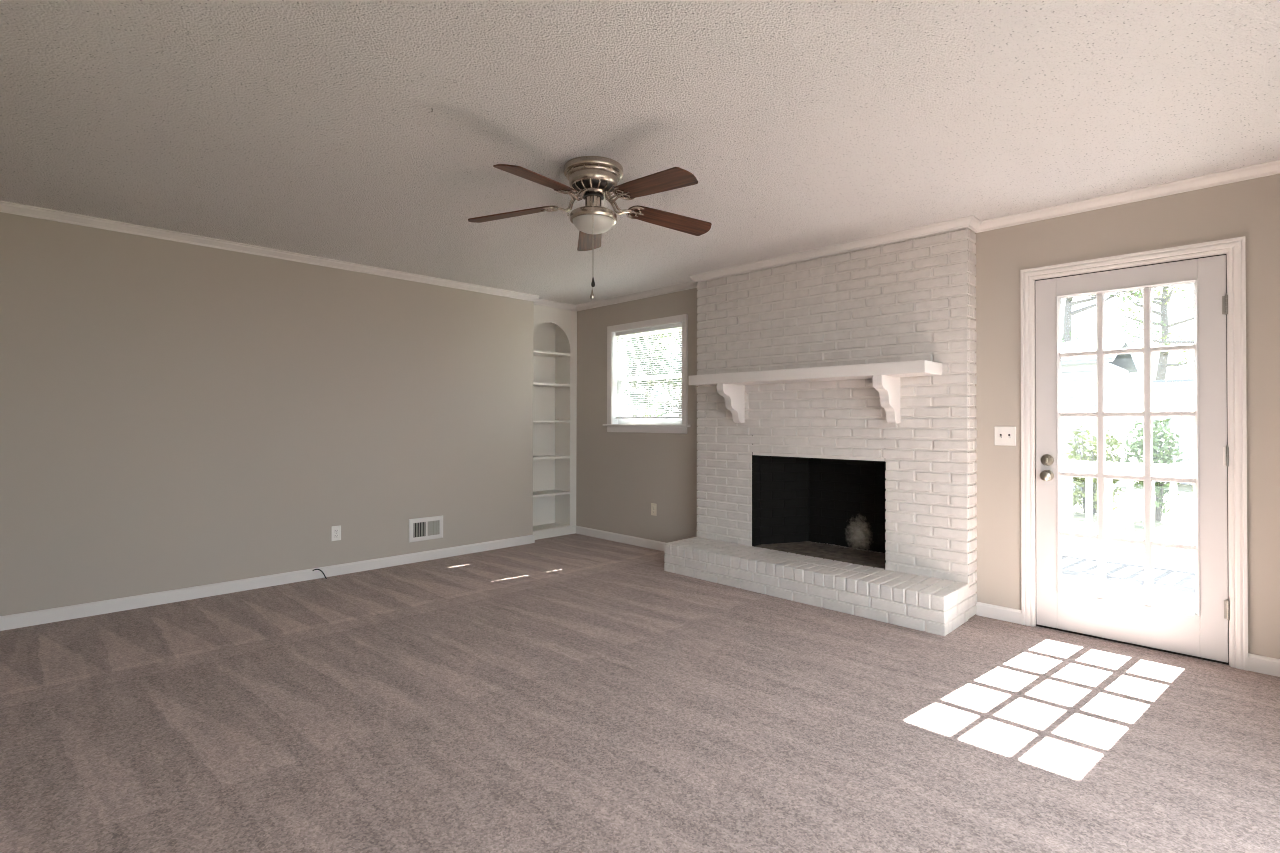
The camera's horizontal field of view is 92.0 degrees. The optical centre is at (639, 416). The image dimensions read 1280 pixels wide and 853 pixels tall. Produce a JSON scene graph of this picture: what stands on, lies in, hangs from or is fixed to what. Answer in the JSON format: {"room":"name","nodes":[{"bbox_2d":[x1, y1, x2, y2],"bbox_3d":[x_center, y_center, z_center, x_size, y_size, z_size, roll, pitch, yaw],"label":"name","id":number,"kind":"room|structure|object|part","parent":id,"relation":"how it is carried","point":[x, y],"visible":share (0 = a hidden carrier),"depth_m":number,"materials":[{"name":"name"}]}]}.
{"room":"living room","nodes":[
{"label":"living room","id":0,"kind":"room"},
{"bbox_2d":[0,212,533,615],"bbox_3d":[-2.529,0.013,4.727,4.045,2.440,0.120,1,-1,-45],"label":"wall","id":1,"kind":"structure","parent":0,"point":[174,415],"depth_m":4.32,"materials":[{"name":"beige paint"}]},
{"bbox_2d":[0,535,534,630],"bbox_3d":[-2.469,1.193,4.769,3.909,0.080,0.133,1,-1,-45],"label":"baseboard","id":2,"kind":"structure","parent":1,"relation":"attached to","point":[26,619],"depth_m":4.30,"materials":[{"name":"white paint"}]},
{"bbox_2d":[331,526,340,540],"bbox_3d":[-2.358,0.909,4.801,0.070,0.114,0.008,1,-1,-45],"label":"wall outlet","id":3,"kind":"object","parent":1,"relation":"attached to","point":[335,530],"visible":1,"depth_m":4.80,"materials":[{"name":"white plastic"}]},
{"bbox_2d":[0,200,696,310],"bbox_3d":[-1.648,-1.181,4.423,4.542,0.055,1.804,1,-1,-45],"label":"trim","id":4,"kind":"structure","parent":1,"relation":"attached to","point":[5,207],"depth_m":4.58,"materials":[{"name":"white paint"}]},
{"bbox_2d":[409,515,442,542],"bbox_3d":[-1.837,0.968,5.321,0.310,0.196,0.011,1,-1,-45],"label":"air vent","id":5,"kind":"object","parent":1,"relation":"in","point":[427,528],"visible":1,"depth_m":5.32,"materials":[{"name":"white metal"}]},
{"bbox_2d":[0,533,1279,852],"bbox_3d":[-0.415,1.283,3.069,4.712,0.120,6.240,1,-1,-45],"label":"floor","id":6,"kind":"structure","parent":0,"point":[570,693],"depth_m":2.40,"materials":[{"name":"carpet"}]},
{"bbox_2d":[533,304,576,539],"bbox_3d":[-1.029,0.032,6.495,0.717,2.440,0.287,1,-1,-45],"label":"bookcase","id":7,"kind":"object","parent":6,"relation":"on","point":[555,329],"visible":0.59,"depth_m":6.64,"materials":[{"name":"white paint"}]},
{"bbox_3d":[-1.030,-0.332,6.494,0.550,0.024,0.269,1,-1,-45],"label":"shelf","id":8,"kind":"part","parent":7,"relation":"part of","materials":[{"name":"white paint"}]},
{"bbox_3d":[-1.030,0.052,6.491,0.550,0.024,0.269,1,-1,-45],"label":"shelf","id":9,"kind":"part","parent":7,"relation":"part of","materials":[{"name":"white paint"}]},
{"bbox_3d":[-1.031,0.432,6.487,0.550,0.024,0.269,1,-1,-45],"label":"shelf","id":10,"kind":"part","parent":7,"relation":"part of","materials":[{"name":"white paint"}]},
{"bbox_3d":[-1.032,0.812,6.484,0.550,0.024,0.269,1,-1,-45],"label":"shelf","id":11,"kind":"part","parent":7,"relation":"part of","materials":[{"name":"white paint"}]},
{"bbox_3d":[-1.029,-0.658,6.497,0.550,0.024,0.269,1,-1,-45],"label":"shelf","id":12,"kind":"part","parent":7,"relation":"part of","materials":[{"name":"white paint"}]},
{"bbox_2d":[664,227,976,635],"bbox_3d":[1.321,0.022,4.596,1.044,2.443,2.142,1,-1,-45],"label":"fireplace","id":13,"kind":"object","parent":6,"relation":"on","point":[817,499],"visible":0.94,"depth_m":4.32,"materials":[{"name":"brick"}]},
{"bbox_2d":[689,360,941,422],"bbox_3d":[1.139,-0.140,4.407,0.290,0.376,1.833,1,-1,-45],"label":"mantel shelf","id":14,"kind":"object","parent":13,"relation":"attached to","point":[885,376],"visible":1,"depth_m":4.12,"materials":[{"name":"white paint"}]},
{"bbox_2d":[0,0,1279,304],"bbox_3d":[-0.363,-1.276,3.138,4.842,0.120,6.240,1,-1,-45],"label":"ceiling","id":15,"kind":"structure","parent":0,"point":[307,127],"depth_m":2.52,"materials":[{"name":"white paint"}]},
{"bbox_2d":[468,156,711,298],"bbox_3d":[-0.202,-0.883,2.994,1.253,0.668,1.218,1,-1,-45],"label":"ceiling fan","id":16,"kind":"object","parent":15,"relation":"hanging from","point":[593,179],"visible":1,"depth_m":2.95,"materials":[{"name":"brown wood"}]},
{"bbox_3d":[-0.640,-1.018,3.116,0.473,0.006,0.142,-5,10,11],"label":"blade","id":17,"kind":"part","parent":16,"relation":"part of","materials":[{"name":"brown wood"}]},
{"bbox_3d":[-0.435,-1.022,2.667,0.142,0.006,0.473,13,11,28],"label":"blade","id":18,"kind":"part","parent":16,"relation":"part of","materials":[{"name":"brown wood"}]},
{"bbox_3d":[-0.387,-1.046,3.064,0.220,0.070,0.112,-6,10,11],"label":"blade arm","id":19,"kind":"part","parent":16,"relation":"part of","materials":[{"name":"silver metal"}]},
{"bbox_3d":[-0.307,-1.047,2.892,0.112,0.070,0.220,13,11,28],"label":"blade arm","id":20,"kind":"part","parent":16,"relation":"part of","materials":[{"name":"silver metal"}]},
{"bbox_3d":[-0.277,-1.015,3.450,0.142,0.006,0.473,-12,-4,-8],"label":"blade","id":21,"kind":"part","parent":16,"relation":"part of","materials":[{"name":"brown wood"}]},
{"bbox_3d":[-0.225,-0.802,2.950,0.003,0.423,0.089,0,-1,-1],"label":"pull chain","id":22,"kind":"part","parent":16,"relation":"part of","materials":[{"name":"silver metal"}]},
{"bbox_2d":[571,178,613,194],"bbox_3d":[-0.228,-1.109,3.033,0.219,0.038,0.217,1,-1,-45],"label":"vent","id":23,"kind":"object","parent":16,"relation":"attached to","point":[592,186],"depth_m":2.96,"materials":[{"name":"silver metal"}]},
{"bbox_3d":[-0.223,-0.830,2.950,0.003,0.366,0.089,0,-1,-4],"label":"pull chain","id":24,"kind":"part","parent":16,"relation":"part of","materials":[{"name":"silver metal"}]},
{"bbox_3d":[-0.229,-0.931,3.032,0.202,0.064,0.202,1,-1,-45],"label":"lamp shade","id":25,"kind":"part","parent":16,"relation":"part of","materials":[{"name":"white glass"}]},
{"bbox_3d":[-0.119,-1.046,2.915,0.112,0.070,0.220,17,-6,-42],"label":"blade arm","id":26,"kind":"part","parent":16,"relation":"part of","materials":[{"name":"silver metal"}]},
{"bbox_3d":[-0.082,-1.045,3.101,0.220,0.070,0.112,6,-15,-24],"label":"blade arm","id":27,"kind":"part","parent":16,"relation":"part of","materials":[{"name":"silver metal"}]},
{"bbox_3d":[0.055,-1.020,2.724,0.142,0.006,0.473,17,-6,-42],"label":"blade","id":28,"kind":"part","parent":16,"relation":"part of","materials":[{"name":"brown wood"}]},
{"bbox_3d":[0.153,-1.016,3.207,0.473,0.006,0.142,6,-15,-24],"label":"blade","id":29,"kind":"part","parent":16,"relation":"part of","materials":[{"name":"brown wood"}]},
{"bbox_2d":[576,174,1279,658],"bbox_3d":[1.286,0.023,4.792,0.150,2.440,6.260,1,-1,-45],"label":"wall","id":30,"kind":"structure","parent":0,"point":[619,475],"depth_m":3.74,"materials":[{"name":"beige paint"}]},
{"bbox_2d":[603,314,690,433],"bbox_3d":[0.089,-0.378,5.960,0.202,1.073,1.130,1,-1,-45],"label":"window","id":31,"kind":"structure","parent":30,"relation":"in","point":[615,392],"depth_m":6.04,"materials":[{"name":"white paint"}]},
{"bbox_2d":[615,323,681,418],"bbox_3d":[0.078,-0.415,5.948,0.039,0.873,0.916,1,-1,-45],"label":"blind","id":32,"kind":"object","parent":31,"relation":"attached to","point":[678,325],"visible":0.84,"depth_m":5.94,"materials":[{"name":"white plastic"}]},
{"bbox_3d":[0.081,0.013,5.948,0.024,0.018,0.912,1,-1,-45],"label":"rail","id":33,"kind":"part","parent":32,"relation":"part of","materials":[{"name":"white plastic"}]},
{"bbox_3d":[0.119,-0.161,5.987,0.030,0.478,0.940,1,-1,-45],"label":"sash","id":34,"kind":"part","parent":31,"relation":"part of","materials":[{"name":"glass"}]},
{"bbox_3d":[0.144,-0.606,6.015,0.030,0.497,0.940,1,-1,-45],"label":"sash","id":35,"kind":"part","parent":31,"relation":"part of","materials":[{"name":"glass"}]},
{"bbox_2d":[651,503,656,515],"bbox_3d":[0.129,0.878,5.828,0.008,0.114,0.070,1,-1,-45],"label":"wall outlet","id":36,"kind":"object","parent":30,"relation":"attached to","point":[653,505],"visible":1,"depth_m":5.82,"materials":[{"name":"beige plastic"}]},
{"bbox_2d":[689,215,980,282],"bbox_3d":[1.279,-1.172,4.562,0.204,0.055,2.226,1,-1,-45],"label":"trim","id":37,"kind":"structure","parent":30,"relation":"attached to","point":[973,223],"depth_m":4.27,"materials":[{"name":"white paint"}]},
{"bbox_2d":[576,526,1279,676],"bbox_3d":[-0.281,1.183,3.027,4.542,0.080,5.690,1,-1,-45],"label":"baseboard","id":38,"kind":"structure","parent":30,"relation":"attached to","point":[652,544],"depth_m":3.78,"materials":[{"name":"white paint"}]},
{"bbox_2d":[994,426,1015,445],"bbox_3d":[2.210,0.120,3.747,0.018,0.116,0.116,1,-1,-45],"label":"light switch","id":39,"kind":"object","parent":30,"relation":"attached to","point":[1003,435],"visible":1,"depth_m":3.75,"materials":[{"name":"white plastic"}]},
{"bbox_2d":[977,159,1279,232],"bbox_3d":[-0.233,-1.190,3.006,4.542,0.055,5.571,1,-1,-45],"label":"trim","id":40,"kind":"structure","parent":30,"relation":"attached to","point":[1269,168],"depth_m":3.29,"materials":[{"name":"white paint"}]},
{"bbox_2d":[1020,236,1247,670],"bbox_3d":[2.659,0.180,3.393,0.242,2.108,0.958,1,-1,-45],"label":"door","id":41,"kind":"structure","parent":30,"relation":"in","point":[1217,631],"depth_m":3.28,"materials":[{"name":"white paint"}]},
{"bbox_3d":[2.346,0.344,3.576,0.060,0.057,0.057,1,-1,-45],"label":"knob","id":42,"kind":"part","parent":41,"relation":"part of","materials":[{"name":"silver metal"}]},
{"label":"outside","id":43,"kind":"structure","parent":0,"visible":0},
{"bbox_2d":[1073,450,1194,569],"bbox_3d":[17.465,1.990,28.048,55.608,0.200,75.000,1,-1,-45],"label":"lawn","id":44,"kind":"structure","parent":43,"point":[1184,502],"depth_m":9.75,"materials":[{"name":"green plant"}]},
{"bbox_2d":[634,408,660,416],"bbox_3d":[0.088,0.786,13.488,1.474,2.033,1.255,1,-1,-45],"label":"shrub","id":45,"kind":"object","parent":44,"relation":"on","point":[648,414],"visible":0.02,"depth_m":13.13,"materials":[{"name":"green plant"}]},
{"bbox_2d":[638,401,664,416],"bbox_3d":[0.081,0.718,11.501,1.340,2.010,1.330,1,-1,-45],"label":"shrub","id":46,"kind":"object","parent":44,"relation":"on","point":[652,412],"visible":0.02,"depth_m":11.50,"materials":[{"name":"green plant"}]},
{"bbox_2d":[624,332,679,414],"bbox_3d":[0.011,-2.336,27.590,4.860,8.458,3.693,0,-1,21],"label":"tree","id":47,"kind":"object","parent":44,"relation":"on","point":[642,373],"visible":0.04,"depth_m":27.75,"materials":[{"name":"green plant"}]},
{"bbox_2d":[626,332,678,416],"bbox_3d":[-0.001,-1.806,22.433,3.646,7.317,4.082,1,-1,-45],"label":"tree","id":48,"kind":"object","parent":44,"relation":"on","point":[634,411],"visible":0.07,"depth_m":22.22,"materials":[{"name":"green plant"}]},
{"bbox_2d":[624,331,681,416],"bbox_3d":[1.199,-1.173,16.149,3.842,5.938,3.849,0,-1,-12],"label":"tree","id":49,"kind":"object","parent":44,"relation":"on","point":[642,391],"visible":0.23,"depth_m":16.27,"materials":[{"name":"green plant"}]},
{"bbox_2d":[1065,426,1122,513],"bbox_3d":[8.043,0.955,10.973,1.380,1.599,0.864,1,-1,-45],"label":"shrub","id":50,"kind":"object","parent":44,"relation":"on","point":[1076,456],"visible":0.44,"depth_m":10.90,"materials":[{"name":"green plant"}]},
{"bbox_2d":[1061,338,1137,491],"bbox_3d":[10.046,-0.075,17.182,4.100,3.700,5.500,1,-1,-45],"label":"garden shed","id":51,"kind":"object","parent":44,"relation":"on","point":[1078,374],"visible":0.23,"depth_m":14.63,"materials":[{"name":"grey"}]},
{"bbox_2d":[1061,290,1140,377],"bbox_3d":[14.108,-2.173,20.299,3.487,8.076,4.184,0,-1,-17],"label":"tree","id":52,"kind":"object","parent":44,"relation":"on","point":[1068,313],"visible":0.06,"depth_m":20.39,"materials":[{"name":"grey plant"}]},
{"bbox_2d":[1062,554,1195,610],"bbox_3d":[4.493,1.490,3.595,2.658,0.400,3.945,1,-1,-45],"label":"deck","id":53,"kind":"object","parent":44,"relation":"on","point":[1172,586],"visible":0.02,"depth_m":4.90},
{"bbox_2d":[1062,460,1194,563],"bbox_3d":[4.486,0.845,3.601,2.630,0.890,3.960,1,-1,-45],"label":"deck railing","id":54,"kind":"object","parent":53,"relation":"on","point":[1068,545],"visible":0.16,"depth_m":5.51,"materials":[{"name":"white wood"}]},
{"bbox_3d":[3.093,0.821,4.910,2.510,0.825,0.140,1,-1,-45],"label":"rail","id":55,"kind":"part","parent":54,"relation":"part of","materials":[{"name":"white wood"}]},
{"bbox_3d":[4.016,0.884,5.832,0.096,0.850,0.096,1,-1,-45],"label":"railing post","id":56,"kind":"part","parent":54,"relation":"part of","materials":[{"name":"white wood"}]},
{"bbox_3d":[5.367,0.475,4.485,0.140,0.130,3.960,1,-1,-45],"label":"rail","id":57,"kind":"part","parent":54,"relation":"part of","materials":[{"name":"white wood"}]},
{"bbox_3d":[5.372,1.207,4.471,0.040,0.055,3.740,1,-1,-45],"label":"rail","id":58,"kind":"part","parent":54,"relation":"part of","materials":[{"name":"white wood"}]},
{"bbox_2d":[1105,284,1193,379],"bbox_3d":[19.459,-2.626,22.621,3.656,9.067,4.140,1,-1,-45],"label":"tree","id":59,"kind":"object","parent":44,"relation":"on","point":[1162,366],"visible":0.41,"depth_m":22.52,"materials":[{"name":"green plant"}]},
{"bbox_2d":[1105,293,1193,374],"bbox_3d":[16.805,-2.389,18.812,3.716,8.518,4.378,1,-1,-45],"label":"tree","id":60,"kind":"object","parent":44,"relation":"on","point":[1126,323],"visible":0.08,"depth_m":18.94,"materials":[{"name":"green plant"}]},
{"bbox_2d":[1121,418,1183,520],"bbox_3d":[8.459,0.876,10.229,1.358,1.709,0.765,1,-1,-45],"label":"shrub","id":61,"kind":"object","parent":44,"relation":"on","point":[1163,455],"visible":0.58,"depth_m":10.08,"materials":[{"name":"green plant"}]},
{"bbox_2d":[1152,379,1194,484],"bbox_3d":[17.631,0.380,12.791,0.090,2.750,11.270,1,-1,-45],"label":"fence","id":62,"kind":"object","parent":44,"relation":"on","point":[1178,394],"visible":0.19,"depth_m":16.24,"materials":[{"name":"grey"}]}
]}

